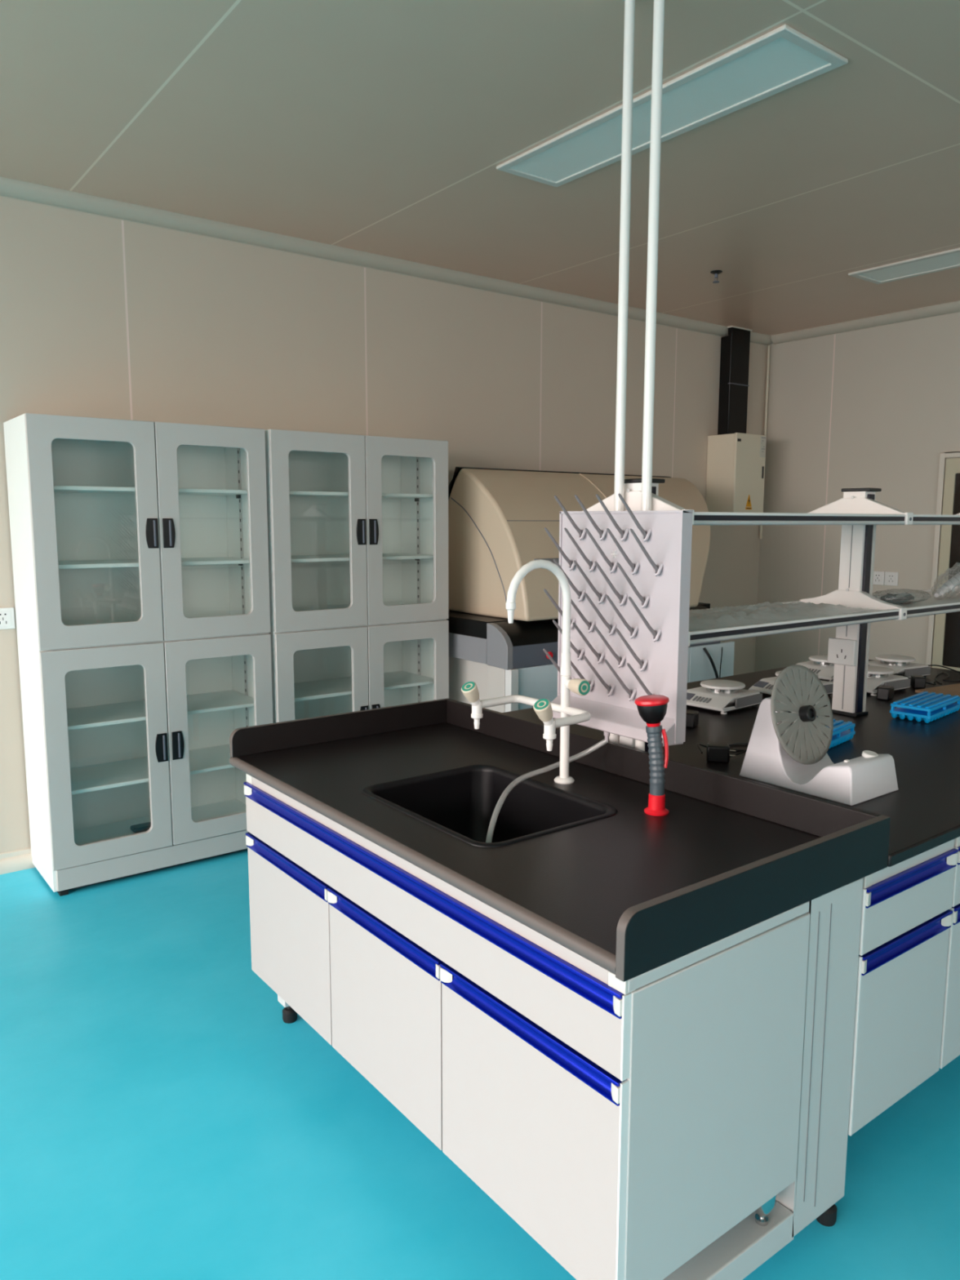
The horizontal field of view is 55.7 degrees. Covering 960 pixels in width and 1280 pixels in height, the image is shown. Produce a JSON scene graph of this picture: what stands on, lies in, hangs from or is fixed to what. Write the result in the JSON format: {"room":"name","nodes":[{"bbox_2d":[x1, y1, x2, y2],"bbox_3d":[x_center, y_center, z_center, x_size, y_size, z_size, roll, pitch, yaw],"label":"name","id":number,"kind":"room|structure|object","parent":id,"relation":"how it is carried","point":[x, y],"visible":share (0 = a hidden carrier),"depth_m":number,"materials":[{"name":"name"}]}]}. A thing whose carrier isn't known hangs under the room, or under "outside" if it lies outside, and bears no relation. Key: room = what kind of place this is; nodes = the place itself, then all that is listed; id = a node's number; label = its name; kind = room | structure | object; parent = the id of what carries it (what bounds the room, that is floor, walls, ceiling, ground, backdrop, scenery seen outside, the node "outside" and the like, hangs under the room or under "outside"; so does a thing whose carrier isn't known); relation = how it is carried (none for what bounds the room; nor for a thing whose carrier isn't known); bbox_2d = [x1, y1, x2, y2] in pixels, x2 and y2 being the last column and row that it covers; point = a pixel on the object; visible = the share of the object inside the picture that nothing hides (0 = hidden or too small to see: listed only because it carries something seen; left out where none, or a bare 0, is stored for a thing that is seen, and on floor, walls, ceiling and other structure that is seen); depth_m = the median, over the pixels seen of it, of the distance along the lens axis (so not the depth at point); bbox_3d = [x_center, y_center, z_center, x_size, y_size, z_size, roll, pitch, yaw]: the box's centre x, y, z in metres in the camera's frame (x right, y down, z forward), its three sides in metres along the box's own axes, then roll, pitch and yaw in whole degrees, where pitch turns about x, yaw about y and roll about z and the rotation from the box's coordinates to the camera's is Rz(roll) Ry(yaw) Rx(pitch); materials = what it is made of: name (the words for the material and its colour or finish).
{"room":"laboratory","nodes":[
{"label":"laboratory","id":0,"kind":"room"},
{"bbox_2d":[0,196,768,853],"bbox_3d":[-1.530,-0.441,3.913,9.060,2.700,0.100,-6,9,-37],"label":"wall","id":1,"kind":"structure","parent":0,"point":[101,317],"depth_m":4.30,"materials":[{"name":"white paint"}]},
{"bbox_2d":[0,607,15,629],"bbox_3d":[-1.896,-0.085,3.607,0.086,0.086,0.011,-6,9,-37],"label":"wall socket","id":2,"kind":"object","parent":1,"relation":"attached to","point":[6,614],"visible":1,"depth_m":3.61,"materials":[{"name":"white plastic"}]},
{"bbox_2d":[0,847,35,874],"bbox_3d":[-1.494,0.865,4.033,8.860,0.078,0.030,-6,9,-37],"label":"baseboard","id":3,"kind":"structure","parent":1,"relation":"attached to","point":[19,860],"depth_m":3.72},
{"bbox_2d":[0,176,772,346],"bbox_3d":[-1.480,-1.744,3.679,8.860,0.056,0.055,-6,9,-37],"label":"trim","id":4,"kind":"structure","parent":1,"relation":"attached to","point":[12,188],"depth_m":4.21,"materials":[{"name":"white metal"}]},
{"bbox_2d":[717,325,752,435],"bbox_3d":[1.714,-1.730,6.116,0.220,0.703,0.099,-6,9,-37],"label":"duct","id":5,"kind":"object","parent":1,"relation":"attached to","point":[734,385],"visible":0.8,"depth_m":6.07,"materials":[{"name":"metal"}]},
{"bbox_2d":[706,432,766,512],"bbox_3d":[1.722,-1.099,6.114,0.320,0.547,0.245,-6,9,-37],"label":"electrical box","id":6,"kind":"object","parent":1,"relation":"attached to","point":[736,461],"visible":0.79,"depth_m":6.02,"materials":[{"name":"beige metal"}]},
{"bbox_2d":[760,345,770,538],"bbox_3d":[2.016,-1.390,6.425,0.016,1.340,0.016,-6,9,-37],"label":"pipe","id":7,"kind":"object","parent":1,"relation":"attached to","point":[769,346],"visible":0.68,"depth_m":6.38,"materials":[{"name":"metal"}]},
{"bbox_2d":[0,0,959,335],"bbox_3d":[1.426,-1.298,-0.096,8.860,0.060,9.625,-6,9,-37],"label":"ceiling","id":8,"kind":"structure","parent":0,"point":[383,127],"depth_m":3.00,"materials":[{"name":"white paint"}]},
{"bbox_2d":[496,104,622,186],"bbox_3d":[0.363,-1.688,3.121,0.311,0.012,0.638,-6,9,-37],"label":"recessed light","id":9,"kind":"object","parent":8,"relation":"in","point":[594,144],"depth_m":3.17,"materials":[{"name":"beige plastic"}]},
{"bbox_2d":[710,270,722,283],"bbox_3d":[1.218,-1.871,4.683,0.060,0.053,0.060,-6,9,-37],"label":"sprinkler","id":10,"kind":"object","parent":8,"relation":"attached to","point":[716,273],"visible":1,"depth_m":4.67,"materials":[{"name":"black metal"}]},
{"bbox_2d":[661,24,848,142],"bbox_3d":[0.696,-1.631,2.689,0.311,0.012,0.688,-6,9,-37],"label":"recessed light","id":11,"kind":"object","parent":8,"relation":"in","point":[784,57],"depth_m":2.61,"materials":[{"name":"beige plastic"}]},
{"bbox_2d":[848,247,959,284],"bbox_3d":[2.389,-1.841,4.314,0.296,0.012,1.210,-6,9,-37],"label":"recessed light","id":12,"kind":"object","parent":8,"relation":"in","point":[949,259],"visible":1,"depth_m":4.58,"materials":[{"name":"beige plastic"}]},
{"bbox_2d":[0,849,959,1279],"bbox_3d":[1.420,1.433,0.264,8.860,0.050,9.625,-6,9,-37],"label":"floor","id":13,"kind":"structure","parent":0,"point":[162,1117],"depth_m":2.10,"materials":[{"name":"teal plastic"}]},
{"bbox_2d":[3,413,272,896],"bbox_3d":[-1.372,0.033,3.759,0.905,1.802,0.416,-6,9,-37],"label":"display cabinet","id":14,"kind":"object","parent":13,"relation":"on","point":[140,551],"visible":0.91,"depth_m":3.70,"materials":[{"name":"white metal"}]},
{"bbox_2d":[129,822,151,832],"bbox_3d":[-1.428,0.793,3.846,0.090,0.020,0.060,-6,9,-37],"label":"sachet","id":15,"kind":"object","parent":14,"relation":"in","point":[144,826],"visible":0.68,"depth_m":3.83,"materials":[{"name":"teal plastic"}]},
{"bbox_2d":[53,485,247,495],"bbox_3d":[-1.382,-0.606,3.690,0.865,0.016,0.346,-6,9,-37],"label":"shelf","id":16,"kind":"object","parent":14,"relation":"attached to","point":[58,490],"depth_m":3.69,"materials":[{"name":"white metal"}]},
{"bbox_2d":[70,744,234,795],"bbox_3d":[-1.384,0.541,3.841,0.865,0.016,0.346,-6,9,-37],"label":"shelf","id":17,"kind":"object","parent":14,"relation":"attached to","point":[100,774],"depth_m":3.82,"materials":[{"name":"white metal"}]},
{"bbox_2d":[57,556,249,568],"bbox_3d":[-1.383,-0.318,3.728,0.865,0.016,0.346,-6,9,-37],"label":"shelf","id":18,"kind":"object","parent":14,"relation":"attached to","point":[64,562],"depth_m":3.74,"materials":[{"name":"white metal"}]},
{"bbox_2d":[66,689,253,730],"bbox_3d":[-1.384,0.290,3.808,0.865,0.016,0.346,-6,9,-37],"label":"shelf","id":19,"kind":"object","parent":14,"relation":"attached to","point":[86,714],"depth_m":3.81,"materials":[{"name":"white metal"}]},
{"bbox_2d":[264,429,448,723],"bbox_3d":[-0.632,-0.038,4.306,0.905,1.802,0.416,-6,9,-37],"label":"display cabinet","id":20,"kind":"object","parent":13,"relation":"on","point":[357,525],"visible":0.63,"depth_m":4.30,"materials":[{"name":"white metal"}]},
{"bbox_2d":[288,490,432,498],"bbox_3d":[-0.642,-0.677,4.238,0.865,0.016,0.346,-6,9,-37],"label":"shelf","id":21,"kind":"object","parent":20,"relation":"attached to","point":[293,494],"depth_m":4.26,"materials":[{"name":"white metal"}]},
{"bbox_2d":[290,552,433,562],"bbox_3d":[-0.643,-0.388,4.276,0.865,0.016,0.346,-6,9,-37],"label":"shelf","id":22,"kind":"object","parent":20,"relation":"attached to","point":[295,557],"depth_m":4.31,"materials":[{"name":"white metal"}]},
{"bbox_2d":[293,671,433,702],"bbox_3d":[-0.644,0.220,4.356,0.865,0.016,0.346,-6,9,-37],"label":"shelf","id":23,"kind":"object","parent":20,"relation":"attached to","point":[313,687],"depth_m":4.39,"materials":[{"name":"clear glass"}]},
{"bbox_2d":[243,773,863,1279],"bbox_3d":[0.052,0.778,2.163,0.677,0.748,1.416,-6,9,-37],"label":"base cabinet","id":24,"kind":"object","parent":13,"relation":"on","point":[686,1117],"visible":0.9,"depth_m":1.64,"materials":[{"name":"white metal"}]},
{"bbox_2d":[229,697,890,982],"bbox_3d":[0.055,0.350,2.167,0.751,0.104,1.509,-6,9,-37],"label":"countertop","id":25,"kind":"structure","parent":24,"relation":"on","point":[632,892],"depth_m":1.88,"materials":[{"name":"black stone"}]},
{"bbox_2d":[360,764,617,847],"bbox_3d":[0.011,0.512,2.165,0.411,0.276,0.531,-6,9,-37],"label":"sink basin","id":26,"kind":"object","parent":25,"relation":"in","point":[460,802],"visible":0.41,"depth_m":2.34,"materials":[{"name":"black plastic"}]},
{"bbox_2d":[487,738,604,832],"bbox_3d":[0.122,0.410,2.191,0.132,0.272,0.526,6,9,37],"label":"hose","id":27,"kind":"object","parent":26,"relation":"on","point":[603,739],"visible":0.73,"depth_m":2.20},
{"bbox_2d":[461,559,591,784],"bbox_3d":[0.129,0.083,2.240,0.221,0.564,0.325,-6,9,-37],"label":"tap","id":28,"kind":"object","parent":25,"relation":"on","point":[544,708],"visible":1,"depth_m":2.24,"materials":[{"name":"white metal"}]},
{"bbox_2d":[542,493,693,746],"bbox_3d":[0.315,-0.049,2.283,0.134,0.626,0.423,-6,9,-37],"label":"drying rack","id":29,"kind":"object","parent":25,"relation":"on","point":[628,573],"visible":0.86,"depth_m":2.25,"materials":[{"name":"white plastic"}]},
{"bbox_2d":[551,693,683,746],"bbox_3d":[0.334,0.214,2.332,0.080,0.092,0.416,-6,9,-37],"label":"drip tray","id":30,"kind":"object","parent":29,"relation":"on","point":[608,715],"depth_m":2.29,"materials":[{"name":"white plastic"}]},
{"bbox_2d":[634,694,669,816],"bbox_3d":[0.390,0.258,2.055,0.077,0.266,0.087,-6,9,-37],"label":"eyewash","id":31,"kind":"object","parent":25,"relation":"on","point":[652,708],"visible":1,"depth_m":2.04,"materials":[{"name":"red plastic"}]},
{"bbox_2d":[634,694,669,724],"bbox_3d":[0.387,0.157,2.046,0.077,0.064,0.077,-6,9,-37],"label":"cup","id":32,"kind":"object","parent":31,"relation":"on","point":[652,708],"depth_m":2.02,"materials":[{"name":"plastic"}]},
{"bbox_2d":[446,466,734,712],"bbox_3d":[0.632,-0.075,5.009,1.848,1.696,0.828,-6,9,-37],"label":"spectrometer","id":33,"kind":"object","parent":13,"relation":"on","point":[498,518],"visible":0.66,"depth_m":4.48,"materials":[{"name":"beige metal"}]},
{"bbox_2d":[448,468,711,621],"bbox_3d":[0.672,-0.552,5.012,1.707,0.733,0.732,-6,9,-37],"label":"hood","id":34,"kind":"object","parent":33,"relation":"attached to","point":[498,518],"depth_m":4.54,"materials":[{"name":"plastic"}]},
{"bbox_2d":[848,839,958,1136],"bbox_3d":[0.682,0.777,2.191,0.368,0.744,0.705,-6,9,-37],"label":"base cabinet","id":35,"kind":"object","parent":13,"relation":"on","point":[907,917],"visible":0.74,"depth_m":1.89,"materials":[{"name":"white metal"}]},
{"bbox_2d":[939,836,959,1068],"bbox_3d":[1.189,0.728,2.576,0.896,0.744,0.705,-6,9,-37],"label":"base cabinet","id":36,"kind":"object","parent":13,"relation":"on","point":[950,1038],"visible":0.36,"depth_m":2.04,"materials":[{"name":"white metal"}]},
{"bbox_2d":[754,312,959,671],"bbox_3d":[4.982,-0.278,2.783,0.100,2.700,9.625,-6,9,-37],"label":"wall","id":37,"kind":"structure","parent":0,"point":[879,406],"depth_m":5.90,"materials":[{"name":"white paint"}]},
{"bbox_2d":[770,300,959,344],"bbox_3d":[4.941,-1.580,2.542,0.055,0.056,9.569,-6,9,-37],"label":"trim","id":38,"kind":"structure","parent":37,"relation":"attached to","point":[950,308],"depth_m":5.74,"materials":[{"name":"white metal"}]},
{"bbox_2d":[872,571,884,585],"bbox_3d":[2.567,-0.400,5.859,0.011,0.086,0.086,-6,9,-37],"label":"wall socket","id":39,"kind":"object","parent":37,"relation":"attached to","point":[878,576],"visible":0.77,"depth_m":5.85,"materials":[{"name":"white plastic"}]},
{"bbox_2d":[884,571,898,586],"bbox_3d":[2.622,-0.391,5.788,0.011,0.086,0.086,-6,9,-37],"label":"wall socket","id":40,"kind":"object","parent":37,"relation":"attached to","point":[891,578],"visible":1,"depth_m":5.78,"materials":[{"name":"white plastic"}]},
{"bbox_2d":[925,451,959,671],"bbox_3d":[3.090,-0.165,5.191,0.022,1.838,1.032,-6,9,-37],"label":"door","id":41,"kind":"structure","parent":37,"relation":"in","point":[943,649],"depth_m":5.50,"materials":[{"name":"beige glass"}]},
{"bbox_3d":[1.104,0.613,3.438,2.310,0.746,0.700,-6,9,-37],"label":"trestle","id":42,"kind":"object","parent":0,"visible":0},
{"bbox_2d":[502,659,959,866],"bbox_3d":[1.307,0.267,3.120,2.398,0.026,1.514,-6,9,-37],"label":"countertop","id":43,"kind":"structure","parent":42,"relation":"on","point":[924,811],"depth_m":2.62,"materials":[{"name":"black stone"}]},
{"bbox_2d":[608,0,635,743],"bbox_3d":[0.363,-0.618,2.335,0.060,1.928,0.060,-6,9,-37],"label":"pole","id":44,"kind":"object","parent":43,"relation":"on","point":[629,5],"visible":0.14,"depth_m":2.28,"materials":[{"name":"white metal"}]},
{"bbox_2d":[635,0,664,751],"bbox_3d":[0.421,-0.608,2.260,0.060,1.928,0.060,-6,9,-37],"label":"pole","id":45,"kind":"object","parent":43,"relation":"on","point":[659,5],"visible":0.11,"depth_m":2.21,"materials":[{"name":"white metal"}]},
{"bbox_2d":[685,710,698,728],"bbox_3d":[0.677,0.254,2.927,0.044,0.046,0.060,4,8,27],"label":"power adapter","id":46,"kind":"object","parent":43,"relation":"on","point":[691,717],"visible":0.67,"depth_m":2.90,"materials":[{"name":"black plastic"}]},
{"bbox_2d":[706,742,735,763],"bbox_3d":[0.663,0.311,2.497,0.077,0.046,0.044,2,8,12],"label":"power adapter","id":47,"kind":"object","parent":43,"relation":"on","point":[716,752],"visible":1,"depth_m":2.48,"materials":[{"name":"black plastic"}]},
{"bbox_2d":[697,742,748,757],"bbox_3d":[0.723,0.306,2.589,0.274,0.035,0.116,-6,9,-37],"label":"loose cable","id":48,"kind":"object","parent":43,"relation":"on","point":[742,751],"visible":0.42,"depth_m":2.60,"materials":[{"name":"black plastic"}]},
{"bbox_2d":[686,679,762,714],"bbox_3d":[0.849,0.196,3.237,0.238,0.081,0.216,-6,10,-41],"label":"balance","id":49,"kind":"object","parent":43,"relation":"on","point":[723,696],"visible":0.91,"depth_m":3.19,"materials":[{"name":"white plastic"}]},
{"bbox_2d":[582,478,959,751],"bbox_3d":[1.263,-0.125,3.070,2.228,0.764,0.379,-6,9,-37],"label":"rack","id":50,"kind":"object","parent":43,"relation":"on","point":[859,514],"visible":0.64,"depth_m":2.98,"materials":[{"name":"white metal"}]},
{"bbox_2d":[688,602,882,631],"bbox_3d":[0.822,-0.064,2.743,1.031,0.018,0.346,-6,9,-37],"label":"shelf","id":51,"kind":"object","parent":50,"relation":"attached to","point":[817,622],"depth_m":2.69,"materials":[{"name":"clear glass"}]},
{"bbox_2d":[688,601,883,631],"bbox_3d":[0.812,-0.088,2.728,0.985,0.030,0.305,-6,9,-37],"label":"plastic wrap","id":52,"kind":"object","parent":50,"relation":"on","point":[805,604],"visible":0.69,"depth_m":2.75,"materials":[{"name":"clear plastic"}]},
{"bbox_2d":[872,588,931,604],"bbox_3d":[1.460,-0.154,3.171,0.315,0.049,0.175,-6,9,-37],"label":"bag","id":53,"kind":"object","parent":50,"relation":"on","point":[905,597],"visible":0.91,"depth_m":3.13,"materials":[{"name":"clear plastic"}]},
{"bbox_2d":[873,589,959,607],"bbox_3d":[1.669,-0.147,3.385,1.031,0.018,0.346,-6,9,-37],"label":"shelf","id":54,"kind":"object","parent":50,"relation":"attached to","point":[954,601],"depth_m":3.29,"materials":[{"name":"clear glass"}]},
{"bbox_2d":[932,563,959,599],"bbox_3d":[1.802,-0.235,3.432,0.098,0.143,0.433,7,10,44],"label":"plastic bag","id":55,"kind":"object","parent":50,"relation":"on","point":[954,581],"visible":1,"depth_m":3.35,"materials":[{"name":"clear plastic"}]},
{"bbox_2d":[748,670,833,696],"bbox_3d":[1.185,0.168,3.454,0.238,0.081,0.216,-4,9,-31],"label":"balance","id":56,"kind":"object","parent":43,"relation":"on","point":[765,686],"visible":0.26,"depth_m":3.44,"materials":[{"name":"white plastic"}]},
{"bbox_2d":[795,654,834,680],"bbox_3d":[1.460,0.117,3.848,0.238,0.081,0.216,-6,10,-39],"label":"balance","id":57,"kind":"object","parent":43,"relation":"on","point":[819,664],"visible":0.44,"depth_m":3.81,"materials":[{"name":"white plastic"}]},
{"bbox_2d":[739,664,898,805],"bbox_3d":[0.831,0.216,2.261,0.265,0.297,0.316,-6,9,-37],"label":"tube rotator","id":58,"kind":"object","parent":43,"relation":"on","point":[788,745],"visible":1,"depth_m":2.26,"materials":[{"name":"grey plastic"}]},
{"bbox_2d":[826,719,855,748],"bbox_3d":[1.015,0.279,2.707,0.124,0.055,0.225,7,10,43],"label":"tube rack","id":59,"kind":"object","parent":43,"relation":"on","point":[842,733],"visible":0.22,"depth_m":2.69,"materials":[{"name":"blue plastic"}]},
{"bbox_2d":[829,665,911,695],"bbox_3d":[1.525,0.154,3.568,0.238,0.081,0.216,-5,9,-33],"label":"balance","id":60,"kind":"object","parent":43,"relation":"on","point":[877,676],"visible":0.58,"depth_m":3.51,"materials":[{"name":"white plastic"}]},
{"bbox_2d":[876,685,894,700],"bbox_3d":[1.507,0.197,3.376,0.044,0.046,0.060,7,10,42],"label":"power adapter","id":61,"kind":"object","parent":43,"relation":"on","point":[884,692],"visible":1,"depth_m":3.36,"materials":[{"name":"black plastic"}]},
{"bbox_2d":[868,654,930,678],"bbox_3d":[1.751,0.114,3.871,0.238,0.081,0.216,-4,9,-29],"label":"balance","id":62,"kind":"object","parent":43,"relation":"on","point":[901,664],"visible":0.69,"depth_m":3.82,"materials":[{"name":"white plastic"}]},
{"bbox_2d":[892,673,936,685],"bbox_3d":[1.752,0.157,3.698,0.189,0.044,0.099,3,8,24],"label":"loose cable","id":63,"kind":"object","parent":43,"relation":"on","point":[935,684],"visible":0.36,"depth_m":3.69,"materials":[{"name":"black plastic"}]},
{"bbox_2d":[911,675,926,688],"bbox_3d":[1.742,0.166,3.610,0.044,0.046,0.060,2,8,12],"label":"power adapter","id":64,"kind":"object","parent":43,"relation":"on","point":[918,682],"visible":0.96,"depth_m":3.58,"materials":[{"name":"black plastic"}]},
{"bbox_2d":[889,691,959,723],"bbox_3d":[1.526,0.228,3.104,0.300,0.055,0.132,-7,10,-44],"label":"tube rack","id":65,"kind":"object","parent":43,"relation":"on","point":[926,706],"visible":1,"depth_m":3.04,"materials":[{"name":"blue plastic"}]},
{"bbox_2d":[915,683,959,696],"bbox_3d":[1.864,0.198,3.512,0.350,0.010,0.184,-4,9,-30],"label":"cardboard sheet","id":66,"kind":"object","parent":43,"relation":"on","point":[954,689],"visible":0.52,"depth_m":3.51,"materials":[{"name":"brown cardboard"}]},
{"bbox_2d":[928,664,959,684],"bbox_3d":[1.978,0.145,3.805,0.176,0.038,0.297,1,8,10],"label":"loose cable","id":67,"kind":"object","parent":43,"relation":"on","point":[929,664],"visible":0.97,"depth_m":3.91,"materials":[{"name":"black plastic"}]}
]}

